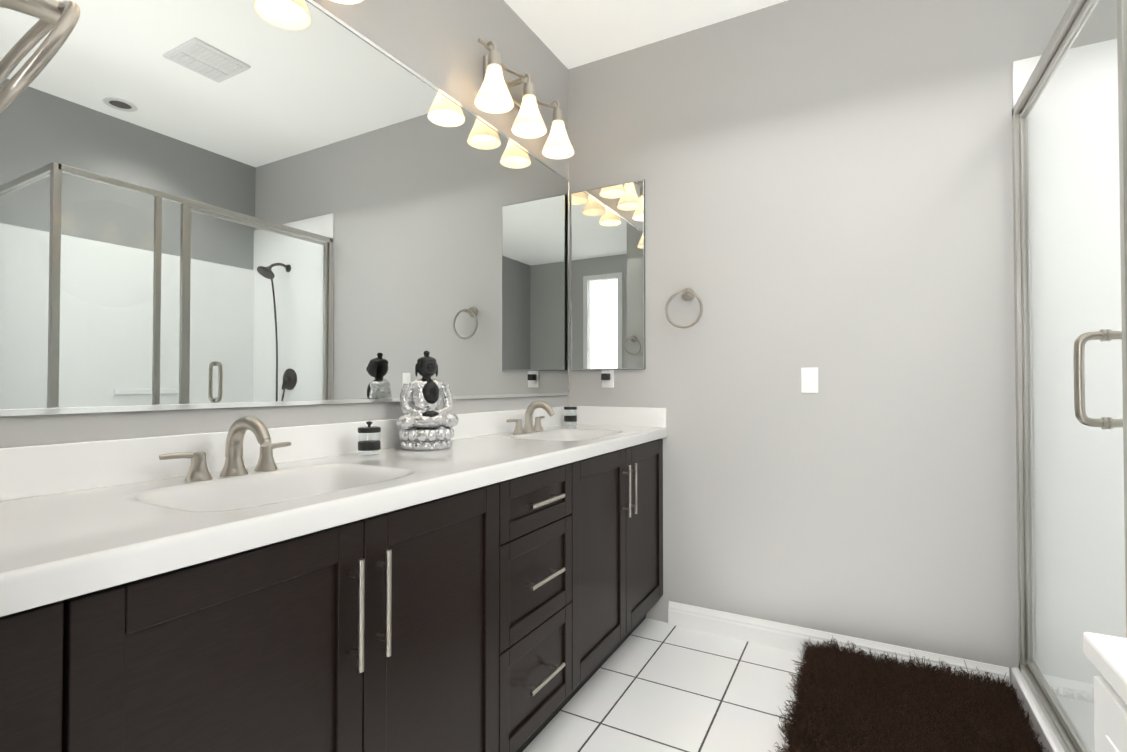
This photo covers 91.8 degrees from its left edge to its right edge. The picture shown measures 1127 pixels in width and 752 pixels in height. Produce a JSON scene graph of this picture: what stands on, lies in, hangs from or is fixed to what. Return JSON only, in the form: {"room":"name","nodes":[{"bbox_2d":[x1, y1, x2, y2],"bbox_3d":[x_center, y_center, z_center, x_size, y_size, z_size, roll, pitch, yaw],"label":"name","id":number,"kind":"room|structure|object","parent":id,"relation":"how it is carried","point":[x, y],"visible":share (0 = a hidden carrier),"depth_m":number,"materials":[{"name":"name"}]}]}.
{"room":"bathroom","nodes":[
{"label":"bathroom","id":0,"kind":"room"},
{"bbox_2d":[0,0,567,447],"bbox_3d":[-0.948,-0.242,1.103,0.090,2.718,4.068,0,-1,29],"label":"wall","id":1,"kind":"structure","parent":0,"point":[438,44],"depth_m":1.87,"materials":[{"name":"grey paint"}]},
{"bbox_2d":[0,0,569,416],"bbox_3d":[-0.514,-0.468,1.792,0.008,1.101,2.261,0,-1,29],"label":"mirror","id":2,"kind":"object","parent":1,"relation":"attached to","point":[209,204],"visible":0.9,"depth_m":1.35,"materials":[{"name":"clear glass"}]},
{"bbox_2d":[330,0,363,4],"bbox_3d":[-0.725,-1.157,1.225,0.193,0.269,0.632,0,-1,29],"label":"sconce","id":3,"kind":"object","parent":1,"relation":"attached to","point":[349,2],"visible":1,"depth_m":1.49,"materials":[{"name":"white glass"}]},
{"bbox_2d":[474,37,573,158],"bbox_3d":[-0.161,-1.142,2.256,0.193,0.269,0.632,0,-1,29],"label":"sconce","id":4,"kind":"object","parent":1,"relation":"attached to","point":[501,90],"visible":1,"depth_m":2.22,"materials":[{"name":"white glass"}]},
{"bbox_2d":[504,0,787,68],"bbox_3d":[0.260,-1.656,0.463,2.844,0.090,4.068,0,-1,29],"label":"ceiling","id":5,"kind":"structure","parent":0,"point":[570,34],"depth_m":2.43,"materials":[{"name":"white paint"}]},
{"bbox_2d":[523,618,806,751],"bbox_3d":[0.260,1.157,0.421,2.844,0.100,4.068,0,-1,29],"label":"floor","id":6,"kind":"structure","parent":0,"point":[651,685],"depth_m":1.90,"materials":[{"name":"tile"}]},
{"bbox_2d":[0,401,666,751],"bbox_3d":[-0.284,0.609,1.651,0.533,1.032,2.264,0,-1,29],"label":"bathroom vanity","id":7,"kind":"object","parent":6,"relation":"on","point":[491,581],"visible":1,"depth_m":1.04,"materials":[{"name":"brown wood"}]},
{"bbox_2d":[358,421,380,456],"bbox_3d":[-0.543,0.174,1.527,0.062,0.096,0.062,0,-1,29],"label":"apothecary jar","id":8,"kind":"object","parent":7,"relation":"on","point":[368,445],"visible":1,"depth_m":1.51,"materials":[{"name":"clear glass"}]},
{"bbox_2d":[397,351,458,449],"bbox_3d":[-0.430,0.072,1.708,0.175,0.305,0.183,0,-1,29],"label":"statue","id":9,"kind":"object","parent":7,"relation":"on","point":[425,422],"visible":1,"depth_m":1.68,"materials":[{"name":"silver metal"}]},
{"bbox_2d":[564,406,576,425],"bbox_3d":[0.034,0.193,2.637,0.064,0.090,0.064,0,-1,29],"label":"jar candle","id":10,"kind":"object","parent":7,"relation":"on","point":[570,418],"visible":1,"depth_m":2.61,"materials":[{"name":"clear glass"}]},
{"bbox_2d":[768,635,1048,751],"bbox_3d":[1.030,1.106,1.598,0.625,0.036,1.039,0,-1,29],"label":"bath mat","id":11,"kind":"object","parent":6,"relation":"on","point":[852,701],"visible":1,"depth_m":1.74,"materials":[{"name":"brown fabric"}]},
{"bbox_2d":[1011,0,1126,751],"bbox_3d":[1.609,-0.004,1.079,0.910,2.241,1.465,0,-1,29],"label":"shower enclosure","id":12,"kind":"object","parent":6,"relation":"on","point":[1069,127],"visible":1,"depth_m":1.81,"materials":[{"name":"clear glass"}]},
{"bbox_2d":[1083,632,1126,751],"bbox_3d":[0.803,0.715,0.302,0.652,0.780,0.585,0,-1,29],"label":"base cabinet","id":13,"kind":"object","parent":6,"relation":"on","point":[1106,655],"visible":1,"depth_m":0.65,"materials":[{"name":"white paint"}]},
{"bbox_2d":[568,0,1116,685],"bbox_3d":[1.215,-0.227,2.187,2.664,2.718,0.090,0,-1,29],"label":"wall","id":14,"kind":"structure","parent":0,"point":[830,190],"depth_m":2.20,"materials":[{"name":"grey paint"}]},
{"bbox_2d":[601,370,613,387],"bbox_3d":[0.209,0.005,2.661,0.065,0.104,0.034,0,-1,29],"label":"electrical outlet plate","id":15,"kind":"object","parent":14,"relation":"attached to","point":[607,377],"visible":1,"depth_m":2.66,"materials":[{"name":"white plastic"}]},
{"bbox_2d":[571,179,645,369],"bbox_3d":[0.212,-0.480,2.676,0.393,0.900,0.016,0,-1,29],"label":"mirror","id":16,"kind":"object","parent":14,"relation":"attached to","point":[607,277],"visible":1,"depth_m":2.66,"materials":[{"name":"clear glass"}]},
{"bbox_2d":[665,288,702,328],"bbox_3d":[0.550,-0.306,2.453,0.171,0.191,0.080,0,-1,29],"label":"towel ring","id":17,"kind":"object","parent":14,"relation":"attached to","point":[688,294],"visible":1,"depth_m":2.43,"materials":[{"name":"silver metal"}]},
{"bbox_2d":[801,367,817,392],"bbox_3d":[1.009,0.017,2.238,0.065,0.104,0.008,0,-1,29],"label":"switch plate","id":18,"kind":"object","parent":14,"relation":"attached to","point":[809,379],"visible":1,"depth_m":2.24,"materials":[{"name":"white plastic"}]},
{"bbox_2d":[668,601,1009,685],"bbox_3d":[1.024,1.082,2.212,1.233,0.101,0.014,0,-1,29],"label":"baseboard","id":19,"kind":"structure","parent":14,"relation":"attached to","point":[760,631],"depth_m":2.20,"materials":[{"name":"white paint"}]},
{"bbox_3d":[-0.823,-0.250,0.614,0.598,2.718,0.090,0,-1,29],"label":"wall","id":20,"kind":"structure","parent":0,"visible":0},
{"bbox_2d":[0,0,79,112],"bbox_3d":[-0.579,-0.345,0.581,0.171,0.178,0.080,0,-1,29],"label":"towel ring","id":21,"kind":"object","parent":20,"relation":"attached to","point":[58,20],"visible":1,"depth_m":0.57,"materials":[{"name":"silver metal"}]}
]}

